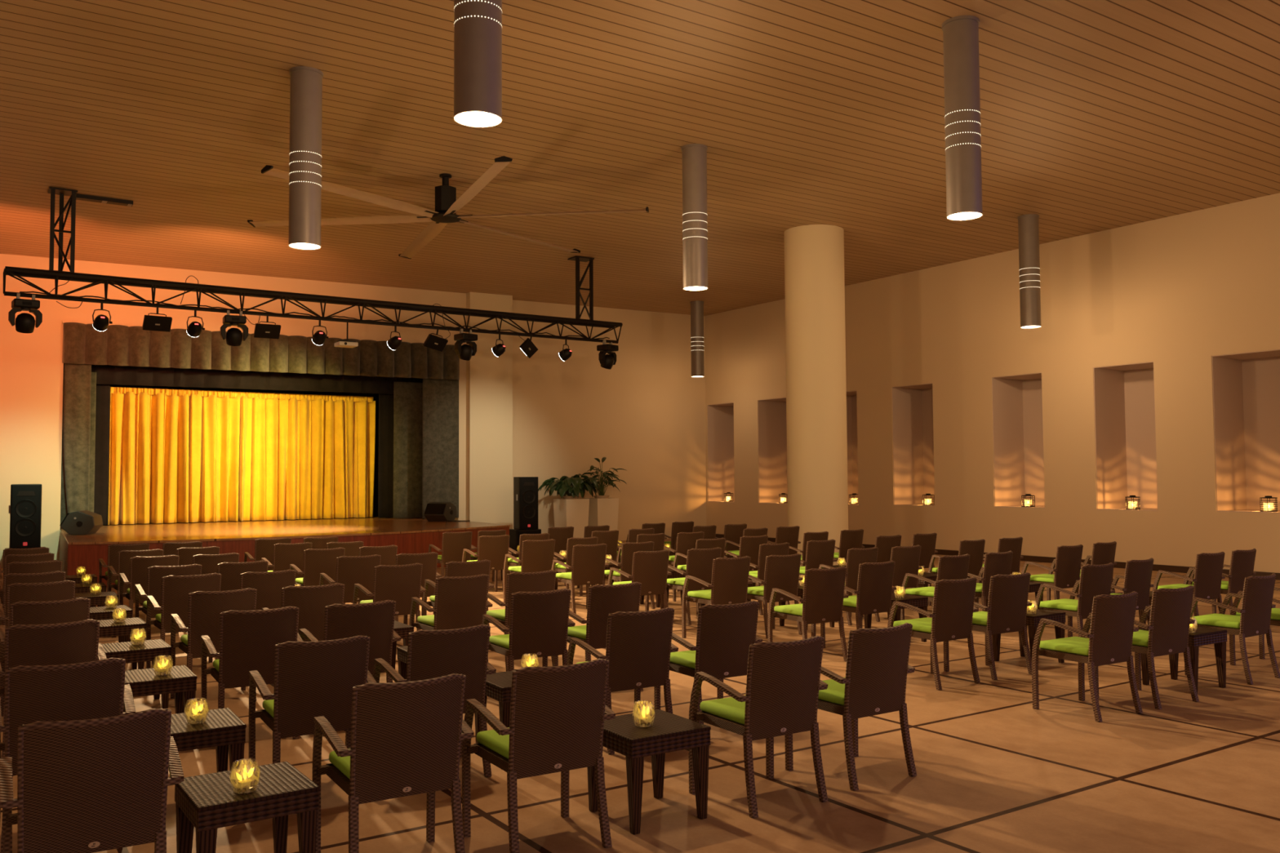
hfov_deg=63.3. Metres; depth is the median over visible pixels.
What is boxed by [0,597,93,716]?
wicker armchair
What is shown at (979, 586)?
cushion
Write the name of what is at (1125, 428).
wall niche
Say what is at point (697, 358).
pendant lamp
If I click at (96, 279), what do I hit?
lighting truss
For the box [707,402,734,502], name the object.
niche
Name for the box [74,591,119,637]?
side table
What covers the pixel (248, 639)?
wicker armchair
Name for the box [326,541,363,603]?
wicker armchair
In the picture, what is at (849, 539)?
wicker armchair
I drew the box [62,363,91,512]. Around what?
stage curtain
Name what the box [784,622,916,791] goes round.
wicker armchair
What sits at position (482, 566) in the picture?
wicker armchair
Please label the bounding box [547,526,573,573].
wicker armchair
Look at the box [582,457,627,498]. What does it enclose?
leafy plant
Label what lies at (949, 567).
wicker armchair
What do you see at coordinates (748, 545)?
wicker armchair
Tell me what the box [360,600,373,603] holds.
cushion
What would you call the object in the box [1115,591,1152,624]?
side table
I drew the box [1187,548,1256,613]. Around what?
wicker armchair
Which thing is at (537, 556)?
wicker armchair
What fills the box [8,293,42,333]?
light
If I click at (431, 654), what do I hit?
wicker armchair
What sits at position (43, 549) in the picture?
wicker armchair
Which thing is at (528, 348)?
panel light
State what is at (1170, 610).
wicker armchair
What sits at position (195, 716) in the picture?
candle
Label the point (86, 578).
candle
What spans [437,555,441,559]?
cushion
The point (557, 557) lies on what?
side table
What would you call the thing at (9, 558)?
wicker armchair
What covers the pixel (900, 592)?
candle
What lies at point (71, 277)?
cable loop
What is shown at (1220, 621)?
cushion
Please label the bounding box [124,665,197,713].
side table
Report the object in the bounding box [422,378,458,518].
panel
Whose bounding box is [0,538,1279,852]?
floor
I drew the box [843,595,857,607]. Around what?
cushion
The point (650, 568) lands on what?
wicker armchair
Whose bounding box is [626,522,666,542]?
wicker armchair
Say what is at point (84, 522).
stage monitor
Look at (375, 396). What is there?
wall
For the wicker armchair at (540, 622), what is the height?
0.877 m
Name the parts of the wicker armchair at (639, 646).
leg, armrest, leg, leg, backrest, leg, armrest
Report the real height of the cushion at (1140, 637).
0.056 m
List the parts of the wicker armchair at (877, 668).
leg, seat frame, armrest, leg, leg, backrest, leg, armrest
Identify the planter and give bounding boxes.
[552,498,589,537]
[584,497,618,530]
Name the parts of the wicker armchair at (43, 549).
backrest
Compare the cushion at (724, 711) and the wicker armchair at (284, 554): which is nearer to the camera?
the cushion at (724, 711)
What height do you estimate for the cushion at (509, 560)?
0.056 m
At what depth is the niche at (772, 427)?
27.29 m
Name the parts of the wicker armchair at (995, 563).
armrest, seat frame, leg, leg, backrest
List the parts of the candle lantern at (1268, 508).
lid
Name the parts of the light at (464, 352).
yoke arm, yoke arm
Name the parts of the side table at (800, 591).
leg, leg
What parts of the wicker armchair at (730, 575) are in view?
leg, seat frame, armrest, backrest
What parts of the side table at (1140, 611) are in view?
leg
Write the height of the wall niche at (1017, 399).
2.630 m
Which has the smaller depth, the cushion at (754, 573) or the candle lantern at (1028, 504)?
the cushion at (754, 573)
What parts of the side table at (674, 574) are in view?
leg, leg, leg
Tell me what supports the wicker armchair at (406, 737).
on the floor
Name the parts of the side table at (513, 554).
leg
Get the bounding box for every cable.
[19,291,609,338]
[444,520,470,521]
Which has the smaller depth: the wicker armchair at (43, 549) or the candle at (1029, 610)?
the candle at (1029, 610)
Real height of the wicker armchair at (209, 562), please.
0.877 m
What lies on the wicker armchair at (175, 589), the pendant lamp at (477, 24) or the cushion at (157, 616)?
the cushion at (157, 616)
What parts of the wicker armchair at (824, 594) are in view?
leg, seat frame, armrest, leg, leg, backrest, leg, armrest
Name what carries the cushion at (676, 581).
on the wicker armchair at (699, 561)
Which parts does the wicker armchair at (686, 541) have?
armrest, backrest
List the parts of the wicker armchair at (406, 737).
leg, seat frame, armrest, leg, backrest, leg, leg, armrest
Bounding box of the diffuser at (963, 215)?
[947,212,981,218]
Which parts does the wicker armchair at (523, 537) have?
seat frame, armrest, backrest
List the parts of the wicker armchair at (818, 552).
backrest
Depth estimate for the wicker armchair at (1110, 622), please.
7.35 m
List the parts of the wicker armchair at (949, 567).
leg, armrest, seat frame, backrest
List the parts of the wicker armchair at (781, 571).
seat frame, armrest, leg, leg, backrest, leg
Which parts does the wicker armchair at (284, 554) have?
armrest, backrest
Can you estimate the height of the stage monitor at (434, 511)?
0.428 m
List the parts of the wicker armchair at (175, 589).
leg, seat frame, armrest, leg, backrest, leg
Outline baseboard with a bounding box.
[715,533,1279,580]
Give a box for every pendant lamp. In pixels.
[288,66,323,249]
[453,0,502,127]
[680,143,707,290]
[689,300,704,377]
[941,15,982,220]
[1017,213,1041,328]
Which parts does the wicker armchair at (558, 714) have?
leg, armrest, leg, seat frame, backrest, leg, leg, armrest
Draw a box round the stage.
[59,515,510,587]
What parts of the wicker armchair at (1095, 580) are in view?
leg, seat frame, armrest, leg, leg, armrest, backrest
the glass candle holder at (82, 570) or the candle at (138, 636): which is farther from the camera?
the glass candle holder at (82, 570)
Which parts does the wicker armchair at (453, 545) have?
armrest, leg, backrest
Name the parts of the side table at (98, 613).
leg, leg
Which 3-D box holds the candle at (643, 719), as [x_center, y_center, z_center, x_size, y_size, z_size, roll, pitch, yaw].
[0.019,1.454,5.252,0.113,0.116,0.119,0,-3,1]
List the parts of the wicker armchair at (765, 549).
armrest, leg, backrest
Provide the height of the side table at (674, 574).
0.457 m
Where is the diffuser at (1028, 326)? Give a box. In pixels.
[1022,325,1039,327]
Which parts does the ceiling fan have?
blade, blade, blade, mounting plate, blade, blade, blade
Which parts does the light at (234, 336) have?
yoke arm, yoke arm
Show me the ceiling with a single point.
(1096, 115)
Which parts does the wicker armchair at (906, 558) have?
backrest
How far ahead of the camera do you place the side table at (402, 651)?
7.66 m
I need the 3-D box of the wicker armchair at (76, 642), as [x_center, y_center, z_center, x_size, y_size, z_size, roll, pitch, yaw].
[-3.611,1.607,6.335,0.604,0.877,0.568,1,-3,-34]
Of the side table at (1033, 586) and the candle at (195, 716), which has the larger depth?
the side table at (1033, 586)
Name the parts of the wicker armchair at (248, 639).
leg, seat frame, armrest, leg, backrest, armrest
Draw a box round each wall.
[0,253,466,567]
[110,384,378,516]
[466,292,512,528]
[512,299,706,540]
[704,192,1279,573]
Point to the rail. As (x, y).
(78, 197)
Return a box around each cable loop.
[45,277,72,296]
[56,300,83,308]
[180,275,198,304]
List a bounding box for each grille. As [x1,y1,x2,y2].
[424,503,445,514]
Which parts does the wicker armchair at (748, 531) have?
armrest, backrest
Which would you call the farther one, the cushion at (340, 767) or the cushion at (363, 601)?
the cushion at (363, 601)
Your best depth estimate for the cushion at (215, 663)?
6.96 m
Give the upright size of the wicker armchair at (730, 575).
0.877 m
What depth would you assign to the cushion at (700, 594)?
10.90 m
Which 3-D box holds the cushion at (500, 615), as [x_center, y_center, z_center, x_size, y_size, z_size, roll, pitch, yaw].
[-1.125,1.717,9.502,0.430,0.056,0.430,1,-3,-34]
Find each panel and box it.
[393,382,422,518]
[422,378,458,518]
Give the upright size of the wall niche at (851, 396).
2.670 m
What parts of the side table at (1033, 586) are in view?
leg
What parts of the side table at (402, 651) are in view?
leg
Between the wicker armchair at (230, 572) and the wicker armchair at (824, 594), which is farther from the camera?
the wicker armchair at (230, 572)
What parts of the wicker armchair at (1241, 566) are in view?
leg, armrest, leg, seat frame, leg, armrest, backrest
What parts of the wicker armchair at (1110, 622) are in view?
leg, armrest, seat frame, leg, leg, armrest, backrest, leg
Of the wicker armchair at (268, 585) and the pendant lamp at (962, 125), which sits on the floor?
the wicker armchair at (268, 585)
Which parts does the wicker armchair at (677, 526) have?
backrest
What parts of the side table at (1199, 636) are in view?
leg, leg, leg, leg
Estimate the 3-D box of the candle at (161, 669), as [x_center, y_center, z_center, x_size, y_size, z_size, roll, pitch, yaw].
[-3.078,1.540,6.695,0.113,0.116,0.119,-1,-3,23]
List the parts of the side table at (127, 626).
leg, leg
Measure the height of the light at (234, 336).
0.598 m
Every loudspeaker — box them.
[8,484,41,548]
[513,476,537,529]
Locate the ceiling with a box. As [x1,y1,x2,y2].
[0,0,1279,315]
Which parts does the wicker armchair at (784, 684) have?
leg, seat frame, armrest, leg, leg, backrest, leg, armrest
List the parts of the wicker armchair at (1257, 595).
leg, seat frame, armrest, leg, leg, armrest, backrest, leg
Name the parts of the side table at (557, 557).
leg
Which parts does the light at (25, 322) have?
yoke arm, yoke arm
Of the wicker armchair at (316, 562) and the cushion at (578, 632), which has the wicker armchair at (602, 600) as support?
the cushion at (578, 632)
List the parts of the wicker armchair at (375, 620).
leg, armrest, backrest, leg, armrest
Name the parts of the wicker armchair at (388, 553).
backrest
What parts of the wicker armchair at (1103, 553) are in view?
leg, backrest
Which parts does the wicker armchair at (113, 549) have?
leg, armrest, seat frame, backrest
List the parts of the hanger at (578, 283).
ceiling plate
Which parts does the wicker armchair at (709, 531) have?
backrest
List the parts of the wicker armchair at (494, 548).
leg, armrest, backrest, leg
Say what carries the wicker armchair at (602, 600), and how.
on the floor
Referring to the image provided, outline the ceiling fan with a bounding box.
[247,155,648,258]
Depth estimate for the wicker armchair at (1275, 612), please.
9.23 m
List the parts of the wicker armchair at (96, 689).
leg, seat frame, armrest, leg, backrest, armrest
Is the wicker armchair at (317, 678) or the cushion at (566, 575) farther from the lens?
the cushion at (566, 575)
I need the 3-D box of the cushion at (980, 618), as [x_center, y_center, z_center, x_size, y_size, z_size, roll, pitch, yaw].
[2.999,1.670,9.026,0.430,0.056,0.430,1,-3,-31]
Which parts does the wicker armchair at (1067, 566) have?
leg, armrest, seat frame, leg, leg, backrest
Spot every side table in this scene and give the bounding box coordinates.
[65,573,97,607]
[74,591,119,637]
[75,582,106,606]
[89,604,133,642]
[98,617,146,669]
[102,639,172,708]
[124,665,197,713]
[170,707,246,772]
[174,761,319,852]
[391,620,413,669]
[396,645,408,679]
[474,671,512,743]
[500,551,519,580]
[554,556,579,590]
[586,709,711,835]
[589,561,620,586]
[640,568,685,607]
[668,550,675,555]
[700,577,751,606]
[778,583,834,630]
[832,564,846,568]
[863,592,928,642]
[896,572,937,593]
[985,582,1043,607]
[991,607,1066,662]
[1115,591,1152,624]
[1141,626,1226,693]
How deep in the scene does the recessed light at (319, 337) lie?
18.10 m
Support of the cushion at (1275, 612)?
on the wicker armchair at (1275, 612)
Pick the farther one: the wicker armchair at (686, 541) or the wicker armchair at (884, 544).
the wicker armchair at (686, 541)
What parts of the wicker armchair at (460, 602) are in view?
leg, seat frame, armrest, backrest, armrest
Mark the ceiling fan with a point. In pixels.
(446, 205)
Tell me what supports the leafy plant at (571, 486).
in the planter at (574, 513)
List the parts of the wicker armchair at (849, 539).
backrest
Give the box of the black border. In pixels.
[91,364,422,394]
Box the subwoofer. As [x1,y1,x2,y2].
[509,528,541,551]
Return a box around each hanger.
[47,186,77,272]
[567,256,594,319]
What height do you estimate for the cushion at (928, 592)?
0.056 m
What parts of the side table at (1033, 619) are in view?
leg, leg, leg, leg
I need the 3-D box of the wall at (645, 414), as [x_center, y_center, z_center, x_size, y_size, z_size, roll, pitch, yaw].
[-0.858,-0.061,27.566,6.212,6.170,0.299,1,-3,-30]
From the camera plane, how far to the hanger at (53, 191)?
15.94 m
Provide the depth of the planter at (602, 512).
26.04 m
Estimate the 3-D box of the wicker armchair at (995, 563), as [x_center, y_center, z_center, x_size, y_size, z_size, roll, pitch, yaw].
[3.767,1.802,11.413,0.604,0.877,0.568,2,-3,-37]
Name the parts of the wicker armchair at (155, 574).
leg, seat frame, armrest, backrest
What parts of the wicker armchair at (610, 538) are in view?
backrest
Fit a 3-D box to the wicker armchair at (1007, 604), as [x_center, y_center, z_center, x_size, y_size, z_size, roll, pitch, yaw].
[3.034,1.691,8.968,0.604,0.877,0.568,1,-3,-31]
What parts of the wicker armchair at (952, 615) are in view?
leg, armrest, leg, leg, seat frame, backrest, leg, armrest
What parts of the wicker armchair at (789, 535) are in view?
backrest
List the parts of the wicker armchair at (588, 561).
leg, seat frame, armrest, leg, leg, backrest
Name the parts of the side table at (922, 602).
leg, leg, leg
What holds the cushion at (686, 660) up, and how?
on the wicker armchair at (725, 633)
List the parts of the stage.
panel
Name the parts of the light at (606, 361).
yoke arm, yoke arm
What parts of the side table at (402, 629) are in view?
leg, leg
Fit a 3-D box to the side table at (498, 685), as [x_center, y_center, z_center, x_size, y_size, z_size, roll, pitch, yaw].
[-0.743,1.805,6.512,0.470,0.457,0.470,1,-3,-32]
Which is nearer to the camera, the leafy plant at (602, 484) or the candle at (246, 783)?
the candle at (246, 783)
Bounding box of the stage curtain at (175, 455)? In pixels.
[107,386,375,524]
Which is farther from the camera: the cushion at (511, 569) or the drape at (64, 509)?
the drape at (64, 509)
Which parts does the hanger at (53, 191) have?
ceiling plate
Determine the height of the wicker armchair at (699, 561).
0.877 m
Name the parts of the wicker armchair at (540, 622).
leg, armrest, seat frame, leg, backrest, leg, leg, armrest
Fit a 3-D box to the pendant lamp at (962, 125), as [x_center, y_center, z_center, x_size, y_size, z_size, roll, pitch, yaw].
[3.178,-3.026,10.222,0.360,1.930,0.360,2,-4,-40]
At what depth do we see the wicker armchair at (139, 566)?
11.32 m
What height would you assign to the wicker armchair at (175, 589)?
0.877 m
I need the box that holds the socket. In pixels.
[75,520,82,526]
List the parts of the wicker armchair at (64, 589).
armrest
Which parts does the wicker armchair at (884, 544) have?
backrest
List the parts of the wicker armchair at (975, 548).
leg, backrest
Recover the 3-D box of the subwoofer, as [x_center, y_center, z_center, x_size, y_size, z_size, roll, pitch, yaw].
[-2.634,2.600,23.682,0.620,0.510,0.512,1,-3,-30]
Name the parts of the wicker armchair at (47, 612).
leg, armrest, backrest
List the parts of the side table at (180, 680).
leg, leg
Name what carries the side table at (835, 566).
on the floor
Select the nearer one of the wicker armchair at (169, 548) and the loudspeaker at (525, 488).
the wicker armchair at (169, 548)
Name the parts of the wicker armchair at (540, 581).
seat frame, armrest, leg, backrest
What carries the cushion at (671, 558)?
on the wicker armchair at (686, 541)
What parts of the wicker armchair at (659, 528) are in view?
backrest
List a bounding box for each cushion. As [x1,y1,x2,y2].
[142,600,146,608]
[155,613,160,622]
[180,634,187,645]
[213,659,218,671]
[262,699,273,717]
[295,577,302,584]
[328,751,350,779]
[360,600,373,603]
[417,614,434,626]
[429,595,435,601]
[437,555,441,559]
[476,727,509,759]
[486,608,505,620]
[488,634,509,648]
[507,557,518,563]
[508,565,521,572]
[555,562,565,568]
[555,572,571,579]
[567,625,586,639]
[604,568,620,576]
[613,581,631,584]
[664,541,671,546]
[666,577,685,586]
[668,555,675,561]
[670,650,695,669]
[677,564,686,570]
[687,589,711,599]
[700,697,745,724]
[726,550,739,555]
[747,586,764,595]
[748,570,757,577]
[773,603,802,616]
[799,566,804,573]
[817,677,845,705]
[833,551,839,558]
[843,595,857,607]
[893,617,932,633]
[905,586,934,597]
[932,567,937,572]
[972,611,987,626]
[975,582,982,592]
[1030,573,1054,582]
[1039,598,1078,611]
[1039,636,1088,656]
[1132,629,1148,647]
[1157,583,1193,589]
[1191,580,1228,590]
[1191,613,1240,629]
[1235,608,1279,620]
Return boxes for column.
[783,224,848,566]
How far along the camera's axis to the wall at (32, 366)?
21.12 m
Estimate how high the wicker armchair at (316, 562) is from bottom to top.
0.877 m
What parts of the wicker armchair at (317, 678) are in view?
leg, seat frame, armrest, leg, backrest, leg, armrest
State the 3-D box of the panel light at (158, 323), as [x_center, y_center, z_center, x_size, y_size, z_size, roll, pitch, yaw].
[-7.772,-1.748,16.706,0.410,0.410,0.205,2,-3,-37]
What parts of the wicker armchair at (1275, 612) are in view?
leg, armrest, leg, seat frame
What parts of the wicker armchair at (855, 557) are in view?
armrest, leg, backrest, leg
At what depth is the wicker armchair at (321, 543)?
14.75 m
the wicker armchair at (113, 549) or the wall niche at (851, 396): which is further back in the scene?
the wall niche at (851, 396)
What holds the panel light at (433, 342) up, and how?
hanging from the lighting truss
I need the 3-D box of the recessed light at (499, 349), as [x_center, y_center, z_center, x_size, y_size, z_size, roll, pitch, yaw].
[-2.739,-1.585,20.117,0.270,0.475,0.259,0,-3,-8]
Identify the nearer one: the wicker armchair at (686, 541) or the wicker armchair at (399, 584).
the wicker armchair at (399, 584)
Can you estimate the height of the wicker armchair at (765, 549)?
0.877 m
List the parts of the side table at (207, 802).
leg, leg, leg, leg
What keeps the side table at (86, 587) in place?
on the floor
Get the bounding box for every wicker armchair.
[0,546,48,575]
[0,552,54,579]
[0,560,66,625]
[0,570,65,627]
[0,580,75,627]
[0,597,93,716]
[0,619,106,758]
[0,657,135,852]
[0,708,183,852]
[98,542,149,606]
[107,549,163,605]
[119,555,179,634]
[134,564,201,639]
[146,573,221,668]
[162,541,202,555]
[169,587,257,701]
[176,546,219,565]
[192,552,239,574]
[200,606,302,739]
[217,560,268,591]
[240,569,296,610]
[244,537,291,570]
[248,635,376,767]
[261,542,312,578]
[262,582,344,641]
[289,547,345,586]
[298,600,400,736]
[303,536,337,549]
[311,673,474,852]
[319,554,381,602]
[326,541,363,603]
[343,545,397,604]
[352,563,426,631]
[373,624,496,777]
[394,551,440,621]
[408,573,492,661]
[422,559,493,643]
[428,531,474,577]
[462,534,511,591]
[462,658,615,852]
[470,529,506,582]
[481,588,575,671]
[486,569,555,671]
[502,533,549,591]
[503,538,557,603]
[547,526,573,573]
[551,543,608,613]
[552,582,643,691]
[554,536,598,601]
[566,607,678,754]
[573,524,609,537]
[591,529,619,586]
[599,541,655,608]
[607,549,671,611]
[616,533,665,582]
[617,528,654,558]
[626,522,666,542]
[653,600,762,724]
[660,546,721,625]
[663,531,704,591]
[664,520,693,566]
[672,537,726,601]
[674,524,716,550]
[681,555,752,638]
[688,635,828,817]
[715,523,746,551]
[724,527,768,557]
[724,534,768,571]
[746,553,803,639]
[748,542,790,615]
[767,525,800,555]
[767,566,848,661]
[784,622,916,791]
[789,531,828,582]
[799,539,836,577]
[818,546,879,625]
[820,560,896,648]
[833,528,864,564]
[851,534,901,595]
[862,545,922,617]
[887,577,980,690]
[900,553,972,633]
[910,533,937,588]
[928,538,985,605]
[943,572,1031,679]
[967,551,1013,611]
[982,536,1023,574]
[1021,544,1083,600]
[1031,591,1142,722]
[1034,562,1114,637]
[1057,541,1116,599]
[1082,557,1153,628]
[1094,585,1199,709]
[1152,551,1225,616]
[1184,573,1279,684]
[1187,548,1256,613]
[1229,586,1279,665]
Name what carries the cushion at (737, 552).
on the wicker armchair at (748, 531)
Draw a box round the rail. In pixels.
[75,193,133,206]
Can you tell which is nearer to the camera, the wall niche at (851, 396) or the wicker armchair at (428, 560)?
the wicker armchair at (428, 560)
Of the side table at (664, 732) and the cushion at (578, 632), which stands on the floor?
the side table at (664, 732)
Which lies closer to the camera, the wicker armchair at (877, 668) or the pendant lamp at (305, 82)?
the wicker armchair at (877, 668)
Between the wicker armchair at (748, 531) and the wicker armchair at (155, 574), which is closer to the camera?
the wicker armchair at (155, 574)
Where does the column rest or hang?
on the floor
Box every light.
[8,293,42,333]
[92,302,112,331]
[142,306,172,332]
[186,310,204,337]
[220,310,248,346]
[253,315,280,338]
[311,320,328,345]
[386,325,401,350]
[422,328,448,351]
[453,328,477,360]
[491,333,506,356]
[519,336,537,358]
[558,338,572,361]
[596,340,618,368]
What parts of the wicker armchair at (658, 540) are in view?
leg, backrest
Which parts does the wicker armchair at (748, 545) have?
armrest, backrest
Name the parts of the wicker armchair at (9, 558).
backrest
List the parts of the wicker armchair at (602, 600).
leg, seat frame, armrest, leg, backrest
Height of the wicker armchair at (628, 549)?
0.877 m
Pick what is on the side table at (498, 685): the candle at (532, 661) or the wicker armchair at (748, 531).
the candle at (532, 661)
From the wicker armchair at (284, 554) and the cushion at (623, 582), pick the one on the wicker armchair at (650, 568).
the cushion at (623, 582)
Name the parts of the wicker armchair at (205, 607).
leg, seat frame, armrest, leg, backrest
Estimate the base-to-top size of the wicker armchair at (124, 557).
0.877 m
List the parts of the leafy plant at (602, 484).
pot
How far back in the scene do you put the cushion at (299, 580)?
12.60 m
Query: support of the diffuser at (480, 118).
attached to the pendant lamp at (477, 24)
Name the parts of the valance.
headboard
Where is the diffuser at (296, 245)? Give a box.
[289,243,319,248]
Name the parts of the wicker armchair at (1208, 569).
leg, armrest, leg, leg, armrest, backrest, leg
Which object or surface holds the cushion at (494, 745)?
on the wicker armchair at (558, 714)
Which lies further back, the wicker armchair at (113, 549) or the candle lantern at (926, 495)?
the candle lantern at (926, 495)
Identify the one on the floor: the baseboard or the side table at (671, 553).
the side table at (671, 553)
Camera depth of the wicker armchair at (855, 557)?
11.91 m
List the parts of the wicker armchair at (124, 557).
leg, seat frame, armrest, leg, backrest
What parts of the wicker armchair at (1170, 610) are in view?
leg, leg, armrest, leg, seat frame, armrest, backrest, leg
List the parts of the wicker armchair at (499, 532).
backrest, leg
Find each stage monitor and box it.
[59,510,102,535]
[423,502,457,521]
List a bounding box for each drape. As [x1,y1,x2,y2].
[60,363,67,528]
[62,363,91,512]
[88,372,96,512]
[93,383,110,524]
[377,393,393,518]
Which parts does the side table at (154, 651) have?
leg, leg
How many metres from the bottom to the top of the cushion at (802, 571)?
0.056 m
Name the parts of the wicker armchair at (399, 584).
leg, armrest, backrest, leg, leg, armrest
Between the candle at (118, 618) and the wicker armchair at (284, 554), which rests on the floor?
the wicker armchair at (284, 554)
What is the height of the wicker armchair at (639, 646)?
0.877 m
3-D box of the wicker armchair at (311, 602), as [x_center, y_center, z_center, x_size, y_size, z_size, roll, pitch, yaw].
[-2.707,1.699,8.402,0.604,0.877,0.568,1,-3,-33]
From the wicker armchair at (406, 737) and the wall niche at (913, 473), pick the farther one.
the wall niche at (913, 473)
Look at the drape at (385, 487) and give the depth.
25.14 m
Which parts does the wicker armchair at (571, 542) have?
seat frame, armrest, leg, backrest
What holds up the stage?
on the floor
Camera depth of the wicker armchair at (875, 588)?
10.04 m
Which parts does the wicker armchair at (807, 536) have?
armrest, backrest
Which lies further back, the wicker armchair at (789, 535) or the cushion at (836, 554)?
the wicker armchair at (789, 535)
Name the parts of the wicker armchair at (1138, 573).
leg, armrest, armrest, backrest, leg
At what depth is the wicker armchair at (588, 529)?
17.61 m
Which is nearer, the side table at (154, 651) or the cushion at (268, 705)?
the cushion at (268, 705)
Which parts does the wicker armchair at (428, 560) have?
leg, backrest, armrest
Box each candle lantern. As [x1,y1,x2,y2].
[724,492,733,502]
[778,493,787,502]
[848,493,858,504]
[922,493,934,505]
[1021,493,1035,506]
[1124,495,1140,509]
[1259,495,1277,511]
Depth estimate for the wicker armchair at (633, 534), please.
16.52 m
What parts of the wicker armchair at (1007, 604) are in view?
leg, seat frame, armrest, leg, leg, backrest, leg, armrest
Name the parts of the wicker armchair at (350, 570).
leg, armrest, backrest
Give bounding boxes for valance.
[62,320,459,379]
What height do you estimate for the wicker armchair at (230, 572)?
0.877 m
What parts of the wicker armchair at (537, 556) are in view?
leg, seat frame, armrest, backrest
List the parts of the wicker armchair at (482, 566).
leg, seat frame, armrest, backrest, leg, armrest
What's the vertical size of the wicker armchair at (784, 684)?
0.877 m
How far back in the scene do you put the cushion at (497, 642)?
7.90 m
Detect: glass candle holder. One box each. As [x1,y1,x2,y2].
[78,568,84,574]
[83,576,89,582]
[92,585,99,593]
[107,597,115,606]
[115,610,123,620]
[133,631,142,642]
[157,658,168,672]
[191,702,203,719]
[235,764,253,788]
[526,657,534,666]
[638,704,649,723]
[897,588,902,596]
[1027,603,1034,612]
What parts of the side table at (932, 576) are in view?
leg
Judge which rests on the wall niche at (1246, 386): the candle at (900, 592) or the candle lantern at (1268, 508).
the candle lantern at (1268, 508)
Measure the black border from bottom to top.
1.030 m
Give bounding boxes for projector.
[333,322,358,347]
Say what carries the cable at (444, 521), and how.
on the stage
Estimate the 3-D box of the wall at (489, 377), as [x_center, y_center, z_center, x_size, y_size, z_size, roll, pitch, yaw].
[-3.672,-0.152,25.275,1.122,6.170,0.239,1,-3,-30]
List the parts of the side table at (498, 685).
leg, leg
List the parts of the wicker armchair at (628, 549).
seat frame, armrest, backrest, leg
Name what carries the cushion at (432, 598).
on the wicker armchair at (482, 566)
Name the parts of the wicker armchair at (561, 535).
backrest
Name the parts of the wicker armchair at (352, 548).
backrest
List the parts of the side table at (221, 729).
leg, leg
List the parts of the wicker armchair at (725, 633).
leg, seat frame, armrest, leg, leg, backrest, armrest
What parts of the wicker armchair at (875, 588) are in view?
leg, seat frame, armrest, leg, leg, backrest, leg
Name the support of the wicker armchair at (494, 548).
on the floor
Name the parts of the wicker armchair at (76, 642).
seat frame, armrest, leg, backrest, armrest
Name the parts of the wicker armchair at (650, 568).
leg, armrest, leg, backrest, leg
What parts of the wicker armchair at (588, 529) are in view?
backrest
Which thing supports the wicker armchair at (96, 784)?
on the floor
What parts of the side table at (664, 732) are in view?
leg, leg, leg, leg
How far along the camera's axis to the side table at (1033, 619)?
9.39 m
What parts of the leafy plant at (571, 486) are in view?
pot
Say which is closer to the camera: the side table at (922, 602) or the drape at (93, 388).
the side table at (922, 602)
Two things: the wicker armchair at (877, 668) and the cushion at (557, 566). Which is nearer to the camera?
the wicker armchair at (877, 668)
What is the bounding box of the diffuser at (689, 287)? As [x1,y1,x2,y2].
[684,286,706,289]
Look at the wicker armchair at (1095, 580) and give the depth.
9.66 m
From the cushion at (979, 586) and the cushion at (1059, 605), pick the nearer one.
the cushion at (1059, 605)
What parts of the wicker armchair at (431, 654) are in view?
leg, armrest, backrest, leg, leg, armrest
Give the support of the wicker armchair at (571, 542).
on the floor
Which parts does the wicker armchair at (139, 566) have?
leg, seat frame, armrest, leg, backrest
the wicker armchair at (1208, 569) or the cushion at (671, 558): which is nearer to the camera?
the wicker armchair at (1208, 569)
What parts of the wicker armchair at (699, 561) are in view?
leg, seat frame, armrest, leg, leg, backrest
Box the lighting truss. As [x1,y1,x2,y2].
[3,266,622,343]
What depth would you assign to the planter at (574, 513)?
25.49 m
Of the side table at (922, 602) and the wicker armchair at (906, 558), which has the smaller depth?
the side table at (922, 602)
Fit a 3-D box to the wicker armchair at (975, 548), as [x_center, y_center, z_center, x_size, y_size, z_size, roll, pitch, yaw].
[4.152,1.898,13.492,0.604,0.877,0.568,1,-3,-34]
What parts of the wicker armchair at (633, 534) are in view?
backrest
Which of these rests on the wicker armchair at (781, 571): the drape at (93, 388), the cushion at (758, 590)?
the cushion at (758, 590)
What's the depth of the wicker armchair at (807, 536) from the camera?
15.28 m
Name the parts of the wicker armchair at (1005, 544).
backrest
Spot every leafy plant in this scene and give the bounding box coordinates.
[537,473,602,499]
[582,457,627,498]
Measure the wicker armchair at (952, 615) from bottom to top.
0.877 m
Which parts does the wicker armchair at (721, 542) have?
leg, armrest, backrest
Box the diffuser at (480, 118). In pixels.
[455,111,500,125]
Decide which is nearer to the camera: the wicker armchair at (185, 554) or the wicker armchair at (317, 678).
the wicker armchair at (317, 678)
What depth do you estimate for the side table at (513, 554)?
16.92 m
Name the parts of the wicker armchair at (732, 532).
backrest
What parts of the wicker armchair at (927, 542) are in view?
backrest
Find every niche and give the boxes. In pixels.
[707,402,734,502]
[757,397,787,503]
[846,390,858,505]
[892,382,934,506]
[991,372,1044,508]
[1093,361,1158,511]
[1211,349,1279,513]
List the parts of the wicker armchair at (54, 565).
leg, armrest, backrest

